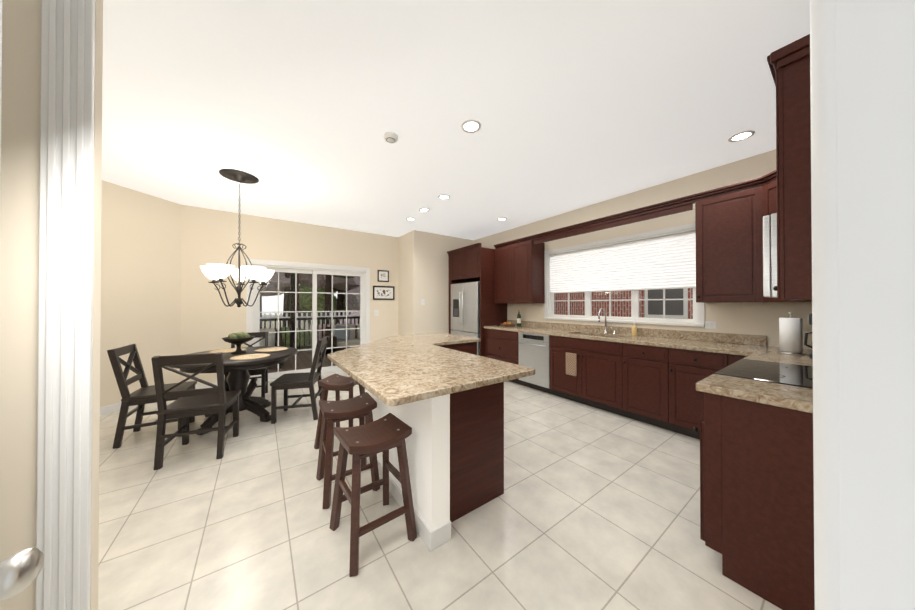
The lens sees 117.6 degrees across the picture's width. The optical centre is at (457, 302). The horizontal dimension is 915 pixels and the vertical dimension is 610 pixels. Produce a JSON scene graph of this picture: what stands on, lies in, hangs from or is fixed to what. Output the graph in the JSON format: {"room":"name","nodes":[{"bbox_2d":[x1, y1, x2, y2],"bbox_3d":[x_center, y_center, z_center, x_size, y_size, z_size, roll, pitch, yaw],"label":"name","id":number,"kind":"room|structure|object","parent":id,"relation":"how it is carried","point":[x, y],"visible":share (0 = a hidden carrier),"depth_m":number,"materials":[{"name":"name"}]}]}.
{"room":"dining room and kitchen","nodes":[
{"label":"dining room and kitchen","id":0,"kind":"room"},
{"bbox_2d":[0,0,102,609],"bbox_3d":[-1.900,-0.084,0.632,1.375,2.850,0.058,0,0,-36],"label":"wall","id":1,"kind":"structure","parent":0,"point":[20,163],"depth_m":0.92,"materials":[{"name":"beige paint"}]},
{"bbox_2d":[36,0,94,609],"bbox_3d":[-1.359,-0.080,0.963,0.118,2.848,0.031,0,0,-36],"label":"door frame","id":2,"kind":"structure","parent":1,"relation":"attached to","point":[64,441],"depth_m":0.96,"materials":[{"name":"white"}]},
{"bbox_2d":[100,180,180,406],"bbox_3d":[-4.337,-0.065,3.564,0.120,2.850,1.473,0,0,9],"label":"wall","id":3,"kind":"structure","parent":0,"point":[141,270],"depth_m":3.70,"materials":[{"name":"beige paint"}]},
{"bbox_2d":[100,382,217,415],"bbox_3d":[-1.017,1.305,2.739,5.269,0.100,5.998,0,0,-36],"label":"baseboard","id":4,"kind":"structure","parent":3,"relation":"attached to","point":[107,409],"depth_m":3.47,"materials":[{"name":"white wood"}]},
{"bbox_2d":[180,205,398,384],"bbox_3d":[-2.775,-0.054,5.253,3.720,2.850,0.120,0,0,-36],"label":"wall","id":5,"kind":"structure","parent":0,"point":[210,320],"depth_m":4.61,"materials":[{"name":"beige paint"}]},
{"bbox_2d":[246,259,369,384],"bbox_3d":[-2.721,0.319,5.278,2.070,2.105,0.138,0,0,-36],"label":"sliding door","id":6,"kind":"structure","parent":5,"relation":"attached to","point":[253,320],"depth_m":5.24,"materials":[{"name":"white wood"}]},
{"bbox_2d":[374,310,378,315],"bbox_3d":[-1.728,0.215,5.919,0.100,0.120,0.008,0,0,-36],"label":"switch plate","id":7,"kind":"object","parent":5,"relation":"attached to","point":[376,312],"visible":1,"depth_m":5.92,"materials":[{"name":"white plastic"}]},
{"bbox_2d":[378,270,388,281],"bbox_3d":[-1.607,-0.579,6.003,0.250,0.250,0.020,0,0,-36],"label":"picture frame","id":8,"kind":"object","parent":5,"relation":"attached to","point":[383,275],"visible":1,"depth_m":6.01,"materials":[{"name":"brown wood"}]},
{"bbox_2d":[373,286,394,299],"bbox_3d":[-1.594,-0.214,6.010,0.480,0.300,0.020,0,0,-36],"label":"picture frame","id":9,"kind":"object","parent":5,"relation":"attached to","point":[383,292],"visible":0.98,"depth_m":6.01,"materials":[{"name":"brown wood"}]},
{"bbox_2d":[398,231,410,335],"bbox_3d":[-1.092,-0.049,5.993,0.120,2.850,0.630,0,0,-36],"label":"wall","id":10,"kind":"structure","parent":0,"point":[404,288],"depth_m":5.96,"materials":[{"name":"beige paint"}]},
{"bbox_2d":[98,372,781,609],"bbox_3d":[-0.741,1.381,2.936,6.550,0.050,6.600,0,0,-36],"label":"floor","id":11,"kind":"structure","parent":0,"point":[592,508],"depth_m":1.66,"materials":[{"name":"tile"}]},
{"bbox_2d":[107,344,196,448],"bbox_3d":[-3.113,0.895,2.871,0.531,0.926,0.460,0,0,-32],"label":"dining chair","id":12,"kind":"object","parent":11,"relation":"on","point":[143,395],"visible":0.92,"depth_m":2.71,"materials":[{"name":"brown wood"}]},
{"bbox_2d":[151,352,240,469],"bbox_3d":[-2.335,0.893,2.527,0.460,0.926,0.531,0,0,-24],"label":"dining chair","id":13,"kind":"object","parent":11,"relation":"on","point":[215,399],"visible":1,"depth_m":2.37,"materials":[{"name":"brown wood"}]},
{"bbox_2d":[168,346,297,434],"bbox_3d":[-2.570,0.978,3.255,1.200,0.760,1.200,0,0,-36],"label":"dining table","id":14,"kind":"object","parent":11,"relation":"on","point":[238,377],"visible":0.58,"depth_m":3.17,"materials":[{"name":"brown wood"}]},
{"bbox_2d":[209,332,287,359],"bbox_3d":[-2.570,0.472,3.258,0.855,0.250,0.855,0,0,-11],"label":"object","id":15,"kind":"object","parent":14,"relation":"on","point":[238,339],"visible":0.83,"depth_m":3.22,"materials":[{"name":"beige fabric"}]},
{"bbox_2d":[224,332,267,398],"bbox_3d":[-2.969,0.902,3.932,0.460,0.926,0.531,0,0,-31],"label":"dining chair","id":16,"kind":"object","parent":11,"relation":"on","point":[263,372],"visible":0.4,"depth_m":3.99,"materials":[{"name":"brown wood"}]},
{"bbox_2d":[270,336,328,423],"bbox_3d":[-1.895,0.898,3.373,0.531,0.926,0.460,0,0,-15],"label":"dining chair","id":17,"kind":"object","parent":11,"relation":"on","point":[309,380],"visible":0.92,"depth_m":3.21,"materials":[{"name":"brown wood"}]},
{"bbox_2d":[314,373,365,448],"bbox_3d":[-1.122,1.048,2.740,0.380,0.620,0.409,0,0,6],"label":"bar stool","id":18,"kind":"object","parent":11,"relation":"on","point":[336,383],"visible":0.54,"depth_m":2.61,"materials":[{"name":"brown wood"}]},
{"bbox_2d":[316,392,379,508],"bbox_3d":[-0.821,1.043,2.070,0.380,0.620,0.409,0,0,-33],"label":"bar stool","id":19,"kind":"object","parent":11,"relation":"on","point":[361,407],"visible":0.9,"depth_m":2.00,"materials":[{"name":"brown wood"}]},
{"bbox_2d":[329,413,416,576],"bbox_3d":[-0.498,1.040,1.625,0.380,0.620,0.409,0,0,-39],"label":"bar stool","id":20,"kind":"object","parent":11,"relation":"on","point":[385,433],"visible":1,"depth_m":1.58,"materials":[{"name":"brown wood"}]},
{"bbox_2d":[341,369,522,550],"bbox_3d":[-0.180,0.911,2.735,1.374,0.888,2.044,0,0,-36],"label":"kitchen island","id":21,"kind":"object","parent":11,"relation":"on","point":[455,445],"depth_m":1.74,"materials":[{"name":"wood"}]},
{"bbox_2d":[327,333,534,408],"bbox_3d":[-0.253,0.442,2.620,1.730,0.035,2.290,0,0,-36],"label":"island countertop","id":22,"kind":"structure","parent":21,"relation":"on","point":[407,369],"depth_m":1.80,"materials":[{"name":"beige stone"}]},
{"bbox_2d":[451,281,479,355],"bbox_3d":[0.379,0.484,5.782,0.786,1.780,0.910,0,0,-36],"label":"refrigerator","id":23,"kind":"object","parent":11,"relation":"on","point":[465,309],"visible":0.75,"depth_m":5.50,"materials":[{"name":"grey metal"}]},
{"bbox_2d":[447,243,506,356],"bbox_3d":[0.386,0.127,5.837,0.748,2.495,1.092,0,0,-36],"label":"tall cabinet","id":24,"kind":"object","parent":11,"relation":"on","point":[473,263],"visible":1,"depth_m":5.38,"materials":[{"name":"brown wood"}]},
{"bbox_2d":[485,328,515,382],"bbox_3d":[0.992,0.925,5.066,0.652,0.890,0.852,0,0,-36],"label":"base cabinet","id":25,"kind":"object","parent":11,"relation":"on","point":[500,344],"depth_m":4.87,"materials":[{"name":"brown wood"}]},
{"bbox_2d":[516,332,547,392],"bbox_3d":[1.430,0.921,4.452,0.652,0.890,0.656,0,0,-36],"label":"dishwasher","id":26,"kind":"object","parent":11,"relation":"on","point":[531,347],"depth_m":4.29,"materials":[{"name":"silver metal"}]},
{"bbox_2d":[548,336,611,412],"bbox_3d":[1.894,0.917,3.802,0.652,0.890,1.059,0,0,-36],"label":"base cabinet","id":27,"kind":"object","parent":11,"relation":"on","point":[579,368],"depth_m":3.67,"materials":[{"name":"brown wood"}]},
{"bbox_2d":[484,324,767,355],"bbox_3d":[1.775,0.453,3.989,0.632,0.040,3.521,0,0,-36],"label":"countertop","id":28,"kind":"structure","parent":27,"relation":"on","point":[708,345],"depth_m":3.14,"materials":[{"name":"beige stone"}]},
{"bbox_2d":[500,322,514,325],"bbox_3d":[0.954,0.401,5.258,0.280,0.078,0.280,0,0,-36],"label":"wood tray","id":29,"kind":"object","parent":28,"relation":"on","point":[507,324],"visible":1,"depth_m":5.19,"materials":[{"name":"orange wood"}]},
{"bbox_2d":[517,309,520,326],"bbox_3d":[1.148,0.281,5.176,0.077,0.316,0.077,0,0,-36],"label":"wine bottle","id":30,"kind":"object","parent":28,"relation":"on","point":[519,320],"visible":1,"depth_m":5.14,"materials":[{"name":"green glass"}]},
{"bbox_2d":[580,332,591,335],"bbox_3d":[1.916,0.561,3.806,0.404,0.202,0.743,0,0,-36],"label":"sink","id":31,"kind":"object","parent":28,"relation":"in","point":[581,333],"depth_m":4.10,"materials":[{"name":"silver metal"}]},
{"bbox_2d":[598,308,615,333],"bbox_3d":[2.072,0.251,3.851,0.222,0.361,0.168,0,0,-36],"label":"faucet","id":32,"kind":"object","parent":28,"relation":"on","point":[605,329],"visible":0.98,"depth_m":3.92,"materials":[{"name":"silver metal"}]},
{"bbox_2d":[632,321,636,335],"bbox_3d":[2.304,0.335,3.618,0.068,0.190,0.058,0,0,-36],"label":"soap bottle","id":33,"kind":"object","parent":28,"relation":"on","point":[634,330],"visible":1,"depth_m":3.60,"materials":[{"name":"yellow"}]},
{"bbox_2d":[612,340,659,426],"bbox_3d":[2.299,0.913,3.235,0.652,0.890,0.567,0,0,-36],"label":"base cabinet","id":34,"kind":"object","parent":11,"relation":"on","point":[635,367],"depth_m":3.13,"materials":[{"name":"brown wood"}]},
{"bbox_2d":[660,344,715,437],"bbox_3d":[2.543,0.911,2.893,0.652,0.890,0.508,0,0,-36],"label":"base cabinet","id":35,"kind":"object","parent":11,"relation":"on","point":[680,368],"depth_m":2.80,"materials":[{"name":"brown wood"}]},
{"bbox_2d":[716,352,743,375],"bbox_3d":[2.731,0.909,2.627,0.655,0.890,0.258,0,0,-36],"label":"base cabinet","id":36,"kind":"object","parent":11,"relation":"on","point":[723,359],"depth_m":2.53,"materials":[{"name":"brown wood"}]},
{"bbox_2d":[740,346,812,365],"bbox_3d":[2.775,0.441,2.154,1.137,0.040,0.627,0,0,-36],"label":"countertop","id":37,"kind":"structure","parent":36,"relation":"on","point":[770,354],"depth_m":2.13,"materials":[{"name":"beige stone"}]},
{"bbox_2d":[777,312,804,354],"bbox_3d":[2.761,0.248,2.298,0.150,0.347,0.150,0,0,-36],"label":"paper towel holder","id":38,"kind":"object","parent":37,"relation":"on","point":[790,335],"visible":1,"depth_m":2.26,"materials":[{"name":"silver metal"}]},
{"bbox_2d":[804,313,812,357],"bbox_3d":[2.829,0.250,2.081,0.210,0.340,0.288,0,0,-36],"label":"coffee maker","id":39,"kind":"object","parent":37,"relation":"on","point":[807,333],"visible":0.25,"depth_m":2.15,"materials":[{"name":"black plastic"}]},
{"bbox_2d":[692,388,814,609],"bbox_3d":[1.567,0.901,1.285,0.315,0.890,0.620,0,0,-36],"label":"base cabinet","id":40,"kind":"object","parent":11,"relation":"on","point":[755,437],"depth_m":1.27,"materials":[{"name":"brown wood"}]},
{"bbox_2d":[696,372,812,415],"bbox_3d":[1.557,0.436,1.285,0.335,0.040,0.627,0,0,-36],"label":"countertop","id":41,"kind":"structure","parent":40,"relation":"on","point":[794,398],"depth_m":1.32,"materials":[{"name":"beige stone"}]},
{"bbox_2d":[714,358,812,388],"bbox_3d":[1.986,0.880,1.624,0.756,0.936,0.682,0,0,-36],"label":"cooktop","id":42,"kind":"object","parent":41,"relation":"in","point":[785,373],"visible":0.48,"depth_m":1.64,"materials":[{"name":"black glass"}]},
{"bbox_2d":[411,230,472,334],"bbox_3d":[-0.292,-0.049,6.104,1.550,2.850,0.120,0,0,-36],"label":"wall","id":43,"kind":"structure","parent":0,"point":[429,270],"depth_m":5.84,"materials":[{"name":"beige paint"}]},
{"bbox_2d":[102,0,809,239],"bbox_3d":[-0.741,-1.519,2.955,6.550,0.050,6.600,0,0,-36],"label":"ceiling","id":44,"kind":"structure","parent":0,"point":[298,109],"depth_m":2.06,"materials":[{"name":"white paint"}]},
{"bbox_2d":[200,169,273,306],"bbox_3d":[-2.582,-0.716,3.284,0.702,1.549,0.681,0,0,-36],"label":"chandelier","id":45,"kind":"object","parent":44,"relation":"hanging from","point":[221,272],"visible":1,"depth_m":3.21,"materials":[{"name":"white glass"}]},
{"bbox_2d":[383,132,397,142],"bbox_3d":[-0.600,-1.476,2.490,0.130,0.040,0.130,0,0,-36],"label":"smoke detector","id":46,"kind":"object","parent":44,"relation":"attached to","point":[390,137],"visible":0.98,"depth_m":2.46,"materials":[{"name":"white plastic"}]},
{"bbox_2d":[419,208,429,211],"bbox_3d":[-0.528,-1.480,4.421,0.168,0.008,0.168,0,-1,-45],"label":"recessed light","id":47,"kind":"object","parent":44,"relation":"in","point":[421,209],"depth_m":4.40,"materials":[{"name":"white"}]},
{"bbox_2d":[438,194,449,199],"bbox_3d":[-0.187,-1.483,3.891,0.168,0.008,0.168,0,0,10],"label":"recessed light","id":48,"kind":"object","parent":44,"relation":"in","point":[443,196],"depth_m":3.87,"materials":[{"name":"white"}]},
{"bbox_2d":[461,119,480,132],"bbox_3d":[0.115,-1.493,2.349,0.168,0.008,0.168,0,-1,-45],"label":"recessed light","id":49,"kind":"object","parent":44,"relation":"in","point":[470,126],"depth_m":2.34,"materials":[{"name":"white"}]},
{"bbox_2d":[728,130,754,141],"bbox_3d":[2.547,-1.492,2.488,0.168,0.008,0.168,0,-1,-45],"label":"recessed light","id":50,"kind":"object","parent":44,"relation":"in","point":[743,135],"depth_m":2.48,"materials":[{"name":"white"}]},
{"bbox_2d":[473,149,812,349],"bbox_3d":[1.947,-0.059,4.403,0.120,2.850,5.490,0,0,-36],"label":"wall","id":51,"kind":"structure","parent":0,"point":[754,318],"depth_m":3.34,"materials":[{"name":"beige paint"}]},
{"bbox_2d":[494,238,544,302],"bbox_3d":[1.128,-0.534,5.143,0.353,1.090,0.901,0,0,-36],"label":"upper cabinet","id":52,"kind":"object","parent":51,"relation":"attached to","point":[519,266],"depth_m":4.87,"materials":[{"name":"brown wood"}]},
{"bbox_2d":[544,223,704,326],"bbox_3d":[2.199,-0.317,4.026,0.150,1.190,2.150,0,0,-36],"label":"window","id":53,"kind":"structure","parent":51,"relation":"in","point":[698,319],"depth_m":3.80,"materials":[{"name":"white wood"}]},
{"bbox_2d":[550,231,695,293],"bbox_3d":[2.193,-0.497,4.022,0.036,0.660,1.980,0,0,-36],"label":"window blind","id":54,"kind":"object","parent":53,"relation":"attached to","point":[666,262],"visible":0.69,"depth_m":3.78,"materials":[{"name":"white fabric"}]},
{"bbox_2d":[508,320,766,343],"bbox_3d":[2.024,0.384,4.166,0.022,0.100,3.521,0,0,-36],"label":"backsplash","id":55,"kind":"structure","parent":51,"relation":"attached to","point":[725,338],"depth_m":3.41,"materials":[{"name":"beige stone"}]},
{"bbox_2d":[702,321,715,328],"bbox_3d":[2.804,0.247,3.090,0.007,0.080,0.120,0,0,-36],"label":"outlet","id":56,"kind":"object","parent":51,"relation":"attached to","point":[710,325],"visible":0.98,"depth_m":3.08,"materials":[{"name":"white plastic"}]},
{"bbox_2d":[690,186,745,301],"bbox_3d":[2.783,-0.549,2.799,0.383,1.090,0.519,0,0,-36],"label":"upper cabinet","id":57,"kind":"object","parent":51,"relation":"attached to","point":[729,240],"depth_m":2.75,"materials":[{"name":"brown wood"}]},
{"bbox_2d":[746,173,769,301],"bbox_3d":[2.963,-0.552,2.312,0.655,1.090,0.656,0,0,-36],"label":"upper cabinet","id":58,"kind":"object","parent":51,"relation":"attached to","point":[758,189],"depth_m":2.56,"materials":[{"name":"brown wood"}]},
{"bbox_2d":[770,38,811,301],"bbox_3d":[1.684,-0.559,1.213,0.337,1.090,0.353,0,0,-36],"label":"upper cabinet","id":59,"kind":"object","parent":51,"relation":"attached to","point":[790,183],"depth_m":1.24,"materials":[{"name":"brown wood"}]},
{"bbox_2d":[763,213,776,297],"bbox_3d":[2.047,-0.246,1.545,0.750,0.444,0.470,0,0,-36],"label":"over-the-range microwave","id":60,"kind":"object","parent":59,"relation":"attached to","point":[769,252],"visible":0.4,"depth_m":1.46,"materials":[{"name":"silver metal"}]},
{"bbox_3d":[0.988,-0.085,0.420,6.070,2.850,0.120,0,0,-36],"label":"wall","id":61,"kind":"structure","parent":0,"visible":0},
{"bbox_2d":[0,0,43,599],"bbox_3d":[-0.580,0.319,0.091,0.192,2.022,0.812,0,0,-28],"label":"entry door","id":62,"kind":"structure","parent":61,"relation":"in","point":[20,570],"depth_m":0.42,"materials":[{"name":"white"}]},
{"bbox_2d":[810,0,914,609],"bbox_3d":[0.084,-0.087,-0.035,0.990,2.849,0.189,0,0,-36],"label":"door frame","id":63,"kind":"structure","parent":61,"relation":"attached to","point":[862,77],"depth_m":0.22,"materials":[{"name":"white paint"}]},
{"label":"outside","id":64,"kind":"structure","parent":0,"visible":0},
{"bbox_2d":[262,315,333,329],"bbox_3d":[-7.662,2.010,19.125,70.000,0.100,80.000,0,0,-36],"label":"ground","id":65,"kind":"structure","parent":64,"point":[272,326],"depth_m":26.93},
{"bbox_2d":[260,312,352,329],"bbox_3d":[-6.045,1.162,11.671,20.035,1.500,0.080,0,0,-36],"label":"fence","id":66,"kind":"object","parent":65,"relation":"on","point":[297,316],"depth_m":11.37,"materials":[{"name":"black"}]},
{"bbox_2d":[260,272,359,372],"bbox_3d":[-3.422,0.343,7.172,4.600,3.080,3.640,0,0,-36],"label":"porch deck","id":67,"kind":"object","parent":65,"relation":"on","point":[302,361],"depth_m":7.94,"materials":[{"name":"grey wood"}]},
{"bbox_2d":[260,328,283,368],"bbox_3d":[-4.253,0.996,6.052,0.750,0.840,0.750,0,0,-36],"label":"porch chair","id":68,"kind":"object","parent":67,"relation":"on","point":[274,336],"depth_m":6.19,"materials":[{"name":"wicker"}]},
{"bbox_2d":[325,324,359,355],"bbox_3d":[-2.713,1.006,7.551,1.500,0.840,0.800,0,0,-36],"label":"loveseat","id":69,"kind":"object","parent":67,"relation":"on","point":[339,335],"depth_m":7.28,"materials":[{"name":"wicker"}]},
{"bbox_2d":[260,272,359,350],"bbox_3d":[-9.869,-5.412,16.661,33.337,15.843,18.391,0,0,-36],"label":"trees","id":70,"kind":"object","parent":65,"relation":"on","point":[338,286],"depth_m":16.67,"materials":[{"name":"green plant"}]},
{"bbox_2d":[554,288,692,318],"bbox_3d":[5.253,-1.119,6.862,0.650,6.000,11.000,0,0,-36],"label":"brick house","id":71,"kind":"structure","parent":65,"relation":"on","point":[677,309],"depth_m":7.61,"materials":[{"name":"red brick"}]}
]}

